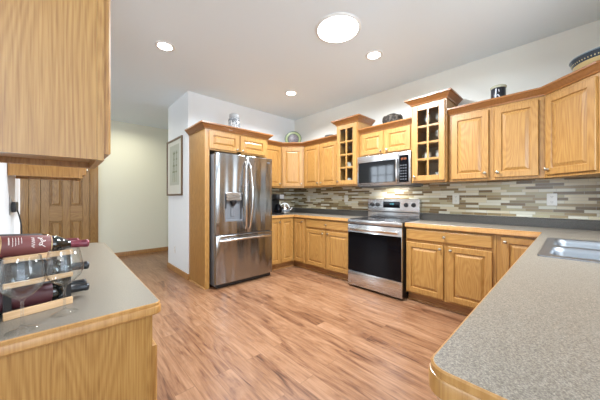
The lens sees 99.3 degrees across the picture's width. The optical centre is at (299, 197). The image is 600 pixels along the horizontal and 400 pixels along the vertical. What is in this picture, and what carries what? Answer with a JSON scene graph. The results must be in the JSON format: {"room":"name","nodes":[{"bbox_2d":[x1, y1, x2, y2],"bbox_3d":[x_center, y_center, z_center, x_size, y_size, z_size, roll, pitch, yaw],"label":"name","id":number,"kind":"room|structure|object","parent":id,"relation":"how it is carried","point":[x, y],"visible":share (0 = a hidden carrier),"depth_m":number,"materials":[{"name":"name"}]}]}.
{"room":"kitchen","nodes":[
{"label":"kitchen","id":0,"kind":"room"},
{"bbox_2d":[0,163,19,233],"bbox_3d":[-1.570,-0.185,1.236,0.130,2.770,1.990,0,0,-43],"label":"wall","id":1,"kind":"structure","parent":0,"point":[9,185],"depth_m":1.56,"materials":[{"name":"white paint"}]},
{"bbox_2d":[10,197,12,214],"bbox_3d":[-1.837,0.050,1.623,0.008,0.116,0.072,0,0,-43],"label":"wall outlet","id":2,"kind":"object","parent":1,"relation":"attached to","point":[11,198],"visible":0.59,"depth_m":1.60,"materials":[{"name":"white plastic"}]},
{"bbox_2d":[11,202,21,233],"bbox_3d":[-1.847,0.198,1.662,0.033,0.346,0.202,0,0,-36],"label":"charger","id":3,"kind":"object","parent":1,"relation":"attached to","point":[14,205],"visible":0.75,"depth_m":1.61,"materials":[{"name":"black plastic"}]},
{"bbox_2d":[0,0,110,168],"bbox_3d":[-0.895,-0.574,0.900,0.390,0.892,0.342,0,0,-43],"label":"upper cabinet","id":4,"kind":"object","parent":1,"relation":"attached to","point":[55,55],"visible":1,"depth_m":0.80,"materials":[{"name":"brown wood"}]},
{"bbox_2d":[8,163,87,180],"bbox_3d":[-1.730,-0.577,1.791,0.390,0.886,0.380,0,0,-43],"label":"valance","id":5,"kind":"object","parent":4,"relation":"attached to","point":[21,171],"visible":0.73,"depth_m":1.65,"materials":[{"name":"brown wood"}]},
{"bbox_2d":[98,120,167,252],"bbox_3d":[-4.259,-0.185,4.807,6.560,2.770,0.140,0,0,-43],"label":"wall","id":6,"kind":"structure","parent":0,"point":[132,180],"depth_m":5.41,"materials":[{"name":"beige paint"}]},
{"bbox_2d":[20,179,28,233],"bbox_3d":[-4.945,0.130,3.994,0.948,2.140,0.107,0,0,-43],"label":"door frame","id":7,"kind":"structure","parent":6,"relation":"in","point":[24,183],"depth_m":4.30,"materials":[{"name":"brown wood"}]},
{"bbox_2d":[29,166,97,242],"bbox_3d":[-4.281,0.130,4.662,0.930,2.140,0.041,0,0,-43],"label":"door","id":8,"kind":"structure","parent":6,"relation":"in","point":[62,208],"depth_m":4.64,"materials":[{"name":"brown wood"}]},
{"bbox_2d":[115,247,167,256],"bbox_3d":[-2.882,1.157,5.992,2.930,0.085,0.014,0,0,-43],"label":"baseboard","id":9,"kind":"structure","parent":6,"relation":"attached to","point":[143,251],"depth_m":5.49,"materials":[{"name":"brown wood"}]},
{"bbox_2d":[168,91,294,273],"bbox_3d":[-1.200,-0.185,4.804,2.100,2.770,0.950,0,0,-43],"label":"wall","id":10,"kind":"structure","parent":0,"point":[191,108],"depth_m":4.06,"materials":[{"name":"white paint"}]},
{"bbox_2d":[167,135,182,195],"bbox_3d":[-2.053,-0.500,4.161,0.023,0.920,0.750,0,0,-43],"label":"picture frame","id":11,"kind":"object","parent":10,"relation":"attached to","point":[175,146],"visible":1,"depth_m":4.11,"materials":[{"name":"brown wood"}]},
{"bbox_2d":[170,143,178,185],"bbox_3d":[-2.053,-0.535,4.162,0.003,0.650,0.460,0,0,-43],"label":"print","id":12,"kind":"object","parent":11,"relation":"attached to","point":[174,148],"depth_m":4.15,"materials":[{"name":"white paper"}]},
{"bbox_2d":[167,262,188,279],"bbox_3d":[-1.205,1.157,4.799,2.114,0.085,0.978,0,0,-43],"label":"baseboard","id":13,"kind":"structure","parent":10,"relation":"attached to","point":[180,272],"depth_m":4.00,"materials":[{"name":"brown wood"}]},
{"bbox_2d":[266,144,280,187],"bbox_3d":[-0.596,-0.553,4.462,0.479,0.748,0.366,0,0,-43],"label":"upper cabinet","id":14,"kind":"object","parent":10,"relation":"attached to","point":[273,152],"visible":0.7,"depth_m":4.41,"materials":[{"name":"brown wood"}]},
{"bbox_2d":[272,188,294,207],"bbox_3d":[-0.485,-0.013,4.816,1.020,0.415,0.010,0,0,-43],"label":"backsplash","id":15,"kind":"structure","parent":10,"relation":"attached to","point":[289,194],"depth_m":5.01,"materials":[{"name":"tile"}]},
{"bbox_2d":[281,147,303,188],"bbox_3d":[-0.119,-0.553,4.739,0.588,0.748,0.599,0,0,-43],"label":"upper cabinet","id":16,"kind":"object","parent":10,"relation":"attached to","point":[292,158],"visible":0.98,"depth_m":4.51,"materials":[{"name":"brown wood"}]},
{"bbox_2d":[285,131,301,141],"bbox_3d":[-0.126,-1.097,4.739,0.310,0.304,0.079,0,0,2],"label":"decorative plate","id":17,"kind":"object","parent":16,"relation":"on","point":[293,136],"visible":0.67,"depth_m":4.75,"materials":[{"name":"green ceramic"}]},
{"bbox_2d":[267,134,336,146],"bbox_3d":[0.056,-0.944,4.292,1.235,0.066,0.441,0,0,17],"label":"crown molding","id":18,"kind":"structure","parent":16,"relation":"attached to","point":[332,137],"depth_m":4.37,"materials":[{"name":"brown wood"}]},
{"bbox_2d":[118,250,466,399],"bbox_3d":[-0.809,1.250,1.229,6.700,0.100,10.100,0,0,-43],"label":"floor","id":19,"kind":"structure","parent":0,"point":[292,332],"depth_m":2.19,"materials":[{"name":"brown wood"}]},
{"bbox_2d":[0,316,156,399],"bbox_3d":[-1.348,0.822,1.493,0.540,0.756,1.807,0,0,-43],"label":"base cabinet","id":20,"kind":"object","parent":19,"relation":"on","point":[118,362],"visible":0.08,"depth_m":0.86,"materials":[{"name":"brown wood"}]},
{"bbox_2d":[0,243,160,357],"bbox_3d":[-1.356,0.422,1.487,0.519,0.044,1.860,0,0,-43],"label":"countertop","id":21,"kind":"structure","parent":20,"relation":"on","point":[115,295],"depth_m":0.93,"materials":[{"name":"laminate"}]},
{"bbox_2d":[0,254,45,329],"bbox_3d":[-0.837,0.288,0.768,0.104,0.221,0.104,0,0,-43],"label":"wine glass","id":22,"kind":"object","parent":21,"relation":"on","point":[40,254],"visible":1,"depth_m":0.79,"materials":[{"name":"clear glass"}]},
{"bbox_2d":[0,254,45,301],"bbox_3d":[-0.837,0.244,0.768,0.104,0.134,0.104,0,0,-43],"label":"bowl","id":23,"kind":"object","parent":22,"relation":"on","point":[40,254],"depth_m":0.79,"materials":[{"name":"clear glass"}]},
{"bbox_2d":[0,249,72,321],"bbox_3d":[-0.993,0.297,0.948,0.199,0.204,0.175,0,0,32],"label":"wine rack","id":24,"kind":"object","parent":21,"relation":"on","point":[6,314],"visible":0.61,"depth_m":0.88,"materials":[{"name":"clear acrylic"},{"name":"wood"},{"name":"metal screws"}]},
{"bbox_2d":[0,233,78,239],"bbox_3d":[-1.028,0.169,0.962,0.076,0.090,0.305,0,0,32],"label":"wine bottle","id":25,"kind":"object","parent":24,"relation":"on","point":[39,233],"visible":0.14,"depth_m":0.95,"materials":[{"name":"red glass"}]},
{"bbox_2d":[0,259,88,285],"bbox_3d":[-0.960,0.260,0.930,0.076,0.090,0.305,0,0,32],"label":"wine bottle","id":26,"kind":"object","parent":24,"relation":"in","point":[23,270],"visible":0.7,"depth_m":0.91,"materials":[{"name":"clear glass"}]},
{"bbox_2d":[0,235,88,258],"bbox_3d":[-0.960,0.170,0.930,0.077,0.090,0.305,0,0,32],"label":"wine bottle","id":27,"kind":"object","parent":24,"relation":"on","point":[12,246],"visible":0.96,"depth_m":0.90,"materials":[{"name":"red glass"}]},
{"bbox_2d":[0,282,88,311],"bbox_3d":[-0.960,0.348,0.930,0.076,0.090,0.305,0,0,32],"label":"wine bottle","id":28,"kind":"object","parent":24,"relation":"in","point":[49,291],"visible":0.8,"depth_m":0.91,"materials":[{"name":"red glass"}]},
{"bbox_2d":[26,279,86,285],"bbox_3d":[-1.015,0.350,0.983,0.076,0.090,0.305,0,0,32],"label":"wine bottle","id":29,"kind":"object","parent":24,"relation":"in","point":[81,281],"visible":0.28,"depth_m":1.06,"materials":[{"name":"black glass"}]},
{"bbox_2d":[43,247,83,312],"bbox_3d":[-0.820,0.288,0.887,0.104,0.221,0.104,0,0,-43],"label":"wine glass","id":30,"kind":"object","parent":21,"relation":"on","point":[79,247],"visible":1,"depth_m":0.89,"materials":[{"name":"clear glass"}]},
{"bbox_2d":[43,247,83,286],"bbox_3d":[-0.820,0.244,0.887,0.104,0.134,0.104,0,0,-43],"label":"bowl","id":31,"kind":"object","parent":30,"relation":"on","point":[79,247],"depth_m":0.88,"materials":[{"name":"clear glass"}]},
{"bbox_2d":[185,120,272,289],"bbox_3d":[-1.049,0.104,3.859,1.132,2.192,0.626,0,0,-43],"label":"tall cabinet","id":32,"kind":"object","parent":19,"relation":"on","point":[206,138],"visible":0.99,"depth_m":3.52,"materials":[{"name":"brown wood"}]},
{"bbox_2d":[228,113,239,127],"bbox_3d":[-0.968,-1.112,3.753,0.171,0.242,0.171,0,0,-43],"label":"canister","id":33,"kind":"object","parent":32,"relation":"on","point":[233,120],"visible":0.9,"depth_m":3.69,"materials":[{"name":"grey"}]},
{"bbox_2d":[209,152,271,288],"bbox_3d":[-0.947,0.302,3.813,0.906,1.795,0.740,0,0,-43],"label":"refrigerator","id":34,"kind":"object","parent":19,"relation":"on","point":[240,186],"visible":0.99,"depth_m":3.52,"materials":[{"name":"grey metal"}]},
{"bbox_2d":[272,218,280,270],"bbox_3d":[-0.573,0.763,4.339,0.231,0.873,0.560,0,0,-43],"label":"base cabinet","id":35,"kind":"object","parent":19,"relation":"on","point":[276,222],"visible":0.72,"depth_m":4.18,"materials":[{"name":"brown wood"}]},
{"bbox_2d":[278,217,307,268],"bbox_3d":[-0.123,0.763,4.602,0.781,0.873,0.793,0,0,-43],"label":"base cabinet","id":36,"kind":"object","parent":19,"relation":"on","point":[292,229],"visible":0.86,"depth_m":4.34,"materials":[{"name":"brown wood"}]},
{"bbox_2d":[272,208,367,221],"bbox_3d":[0.110,0.264,4.182,1.015,0.134,1.724,0,0,-43],"label":"countertop","id":37,"kind":"structure","parent":36,"relation":"on","point":[324,214],"depth_m":4.22,"materials":[{"name":"laminate"}]},
{"bbox_2d":[272,194,283,214],"bbox_3d":[-0.410,0.110,4.437,0.170,0.350,0.244,0,0,-43],"label":"coffee maker","id":38,"kind":"object","parent":37,"relation":"on","point":[276,207],"visible":0.84,"depth_m":4.36,"materials":[{"name":"black plastic"}]},
{"bbox_2d":[281,203,292,213],"bbox_3d":[-0.272,0.186,4.627,0.199,0.198,0.220,0,0,38],"label":"kettle","id":39,"kind":"object","parent":37,"relation":"on","point":[285,209],"visible":0.76,"depth_m":4.55,"materials":[{"name":"silver metal"}]},
{"bbox_2d":[305,218,348,280],"bbox_3d":[0.559,0.763,4.057,0.530,0.873,0.931,0,0,-43],"label":"base cabinet","id":40,"kind":"object","parent":19,"relation":"on","point":[326,241],"visible":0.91,"depth_m":3.88,"materials":[{"name":"brown wood"}]},
{"bbox_2d":[348,199,421,298],"bbox_3d":[1.107,0.608,3.402,0.626,1.185,0.758,0,0,-43],"label":"stove","id":41,"kind":"object","parent":19,"relation":"on","point":[377,241],"visible":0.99,"depth_m":3.25,"materials":[{"name":"silver metal"}]},
{"bbox_2d":[350,217,417,222],"bbox_3d":[1.110,0.288,3.405,0.470,0.012,0.756,0,0,-43],"label":"cooktop","id":42,"kind":"object","parent":41,"relation":"in","point":[385,219],"depth_m":3.35,"materials":[{"name":"grey glass"}]},
{"bbox_2d":[406,227,496,315],"bbox_3d":[1.700,0.763,2.841,0.530,0.873,0.856,0,0,-43],"label":"base cabinet","id":43,"kind":"object","parent":19,"relation":"on","point":[453,271],"visible":0.9,"depth_m":2.66,"materials":[{"name":"brown wood"}]},
{"bbox_2d":[497,234,535,281],"bbox_3d":[2.108,0.763,2.406,0.530,0.873,0.333,0,0,-43],"label":"base cabinet","id":44,"kind":"object","parent":19,"relation":"on","point":[509,248],"visible":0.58,"depth_m":2.30,"materials":[{"name":"brown wood"}]},
{"bbox_3d":[1.353,0.764,1.095,2.462,0.872,0.626,0,0,-43],"label":"base cabinet","id":45,"kind":"object","parent":19,"relation":"on","visible":0},
{"bbox_2d":[405,213,599,399],"bbox_3d":[1.117,0.267,1.662,2.993,0.139,1.775,0,0,-43],"label":"countertop","id":46,"kind":"structure","parent":45,"relation":"on","point":[535,334],"depth_m":0.55,"materials":[{"name":"laminate"}]},
{"bbox_2d":[537,237,599,262],"bbox_3d":[1.651,0.372,1.346,0.820,0.184,0.530,0,0,-43],"label":"sink","id":47,"kind":"object","parent":46,"relation":"in","point":[570,249],"visible":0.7,"depth_m":1.44,"materials":[{"name":"silver metal"}]},
{"bbox_2d":[111,0,599,129],"bbox_3d":[-0.809,-1.620,1.229,6.700,0.100,10.100,0,0,-43],"label":"ceiling","id":48,"kind":"structure","parent":0,"point":[246,53],"depth_m":2.61,"materials":[{"name":"white paint"}]},
{"bbox_2d":[155,41,174,51],"bbox_3d":[-1.394,-1.565,2.634,0.184,0.010,0.184,0,0,-43],"label":"recessed light","id":49,"kind":"object","parent":48,"relation":"in","point":[163,45],"visible":1,"depth_m":2.63,"materials":[{"name":"white plastic"}]},
{"bbox_2d":[285,90,296,95],"bbox_3d":[-0.134,-1.565,3.812,0.184,0.010,0.184,0,0,-43],"label":"recessed light","id":50,"kind":"object","parent":48,"relation":"in","point":[290,92],"visible":1,"depth_m":3.81,"materials":[{"name":"white plastic"}]},
{"bbox_2d":[315,12,360,42],"bbox_3d":[0.352,-1.555,2.369,0.424,0.030,0.424,0,0,-43],"label":"recessed light","id":51,"kind":"object","parent":48,"relation":"in","point":[340,27],"visible":1,"depth_m":2.32,"materials":[{"name":"white plastic"}]},
{"bbox_2d":[365,50,382,59],"bbox_3d":[0.812,-1.565,2.799,0.184,0.010,0.184,0,0,-43],"label":"recessed light","id":52,"kind":"object","parent":48,"relation":"in","point":[375,54],"visible":1,"depth_m":2.79,"materials":[{"name":"white plastic"}]},
{"bbox_2d":[295,20,599,219],"bbox_3d":[0.507,-0.185,4.621,0.140,2.770,6.950,0,0,-43],"label":"wall","id":53,"kind":"structure","parent":0,"point":[536,64],"depth_m":2.85,"materials":[{"name":"white paint"}]},
{"bbox_2d":[304,140,347,187],"bbox_3d":[0.430,-0.553,4.322,0.358,0.748,0.778,0,0,-43],"label":"upper cabinet","id":54,"kind":"object","parent":53,"relation":"attached to","point":[320,159],"visible":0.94,"depth_m":4.20,"materials":[{"name":"brown wood"}]},
{"bbox_2d":[331,114,374,186],"bbox_3d":[0.802,-0.676,3.874,0.428,0.994,0.506,0,0,-43],"label":"upper cabinet","id":55,"kind":"object","parent":53,"relation":"attached to","point":[347,127],"visible":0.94,"depth_m":3.81,"materials":[{"name":"brown wood"}]},
{"bbox_2d":[341,141,352,146],"bbox_3d":[0.838,-0.840,3.908,0.309,0.016,0.338,0,0,-43],"label":"shelf","id":56,"kind":"object","parent":55,"relation":"attached to","point":[349,144],"depth_m":3.96,"materials":[{"name":"brown wood"}]},
{"bbox_2d":[341,154,352,158],"bbox_3d":[0.838,-0.645,3.908,0.309,0.016,0.338,0,0,-43],"label":"shelf","id":57,"kind":"object","parent":55,"relation":"attached to","point":[348,156],"depth_m":3.96,"materials":[{"name":"brown wood"}]},
{"bbox_2d":[358,117,411,156],"bbox_3d":[1.215,-0.773,3.478,0.366,0.408,0.758,0,0,-43],"label":"upper cabinet","id":58,"kind":"object","parent":53,"relation":"attached to","point":[394,136],"visible":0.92,"depth_m":3.34,"materials":[{"name":"brown wood"}]},
{"bbox_2d":[357,150,422,187],"bbox_3d":[1.198,-0.359,3.455,0.422,0.426,0.752,0,0,-43],"label":"microwave","id":59,"kind":"object","parent":58,"relation":"attached to","point":[390,170],"visible":0.99,"depth_m":3.29,"materials":[{"name":"grey metal"}]},
{"bbox_2d":[382,113,402,122],"bbox_3d":[1.254,-1.021,3.450,0.264,0.191,0.278,0,0,-43],"label":"stone bowl","id":60,"kind":"object","parent":58,"relation":"on","point":[391,117],"visible":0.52,"depth_m":3.34,"materials":[{"name":"grey stone"}]},
{"bbox_2d":[404,88,462,183],"bbox_3d":[1.586,-0.676,3.037,0.428,0.994,0.508,0,0,-43],"label":"upper cabinet","id":61,"kind":"object","parent":53,"relation":"attached to","point":[424,139],"visible":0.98,"depth_m":2.96,"materials":[{"name":"brown wood"}]},
{"bbox_2d":[422,152,430,157],"bbox_3d":[1.543,-0.503,3.091,0.080,0.090,0.096,0,0,-9],"label":"mug","id":62,"kind":"object","parent":61,"relation":"on","point":[425,153],"visible":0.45,"depth_m":3.06,"materials":[{"name":"beige ceramic"}]},
{"bbox_2d":[418,124,438,133],"bbox_3d":[1.623,-0.840,3.071,0.309,0.016,0.340,0,0,-43],"label":"shelf","id":63,"kind":"object","parent":61,"relation":"attached to","point":[432,129],"depth_m":3.10,"materials":[{"name":"brown wood"}]},
{"bbox_2d":[418,141,438,148],"bbox_3d":[1.623,-0.645,3.071,0.309,0.016,0.340,0,0,-43],"label":"shelf","id":64,"kind":"object","parent":61,"relation":"attached to","point":[433,145],"depth_m":3.09,"materials":[{"name":"brown wood"}]},
{"bbox_2d":[418,158,438,163],"bbox_3d":[1.623,-0.450,3.071,0.309,0.016,0.340,0,0,-43],"label":"shelf","id":65,"kind":"object","parent":61,"relation":"attached to","point":[431,161],"depth_m":3.09,"materials":[{"name":"brown wood"}]},
{"bbox_2d":[295,177,599,219],"bbox_3d":[1.356,-0.013,3.605,0.010,0.415,4.295,0,0,-43],"label":"backsplash","id":66,"kind":"structure","parent":53,"relation":"attached to","point":[577,198],"depth_m":2.81,"materials":[{"name":"tile"}]},
{"bbox_2d":[452,194,458,203],"bbox_3d":[1.864,0.012,3.049,0.008,0.116,0.072,0,0,-43],"label":"wall outlet","id":67,"kind":"object","parent":53,"relation":"attached to","point":[455,197],"visible":1,"depth_m":3.05,"materials":[{"name":"grey plastic"}]},
{"bbox_2d":[449,96,546,181],"bbox_3d":[2.009,-0.553,2.637,0.358,0.748,0.773,0,0,-43],"label":"upper cabinet","id":68,"kind":"object","parent":53,"relation":"attached to","point":[505,142],"visible":0.96,"depth_m":2.49,"materials":[{"name":"brown wood"}]},
{"bbox_2d":[490,84,506,97],"bbox_3d":[2.026,-1.032,2.605,0.138,0.212,0.138,0,0,37],"label":"canister","id":69,"kind":"object","parent":68,"relation":"on","point":[499,90],"visible":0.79,"depth_m":2.56,"materials":[{"name":"black metal"}]},
{"bbox_2d":[447,60,599,115],"bbox_3d":[2.044,-0.944,2.235,0.271,0.066,1.418,0,0,-27],"label":"crown molding","id":70,"kind":"structure","parent":68,"relation":"attached to","point":[592,68],"depth_m":2.29,"materials":[{"name":"brown wood"}]},
{"bbox_2d":[547,193,556,205],"bbox_3d":[2.423,0.015,2.453,0.008,0.116,0.072,0,0,-43],"label":"wall outlet","id":71,"kind":"object","parent":53,"relation":"attached to","point":[551,198],"visible":1,"depth_m":2.45,"materials":[{"name":"white plastic"}]},
{"bbox_2d":[543,72,599,178],"bbox_3d":[2.383,-0.553,2.051,0.613,0.748,0.615,0,0,-43],"label":"upper cabinet","id":72,"kind":"object","parent":53,"relation":"attached to","point":[572,112],"visible":0.96,"depth_m":2.01,"materials":[{"name":"brown wood"}]},
{"bbox_2d":[569,47,599,70],"bbox_3d":[2.355,-1.013,1.947,0.417,0.171,0.417,0,0,-43],"label":"decorative bowl","id":73,"kind":"object","parent":72,"relation":"on","point":[590,56],"visible":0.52,"depth_m":1.94,"materials":[{"name":"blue ceramic"}]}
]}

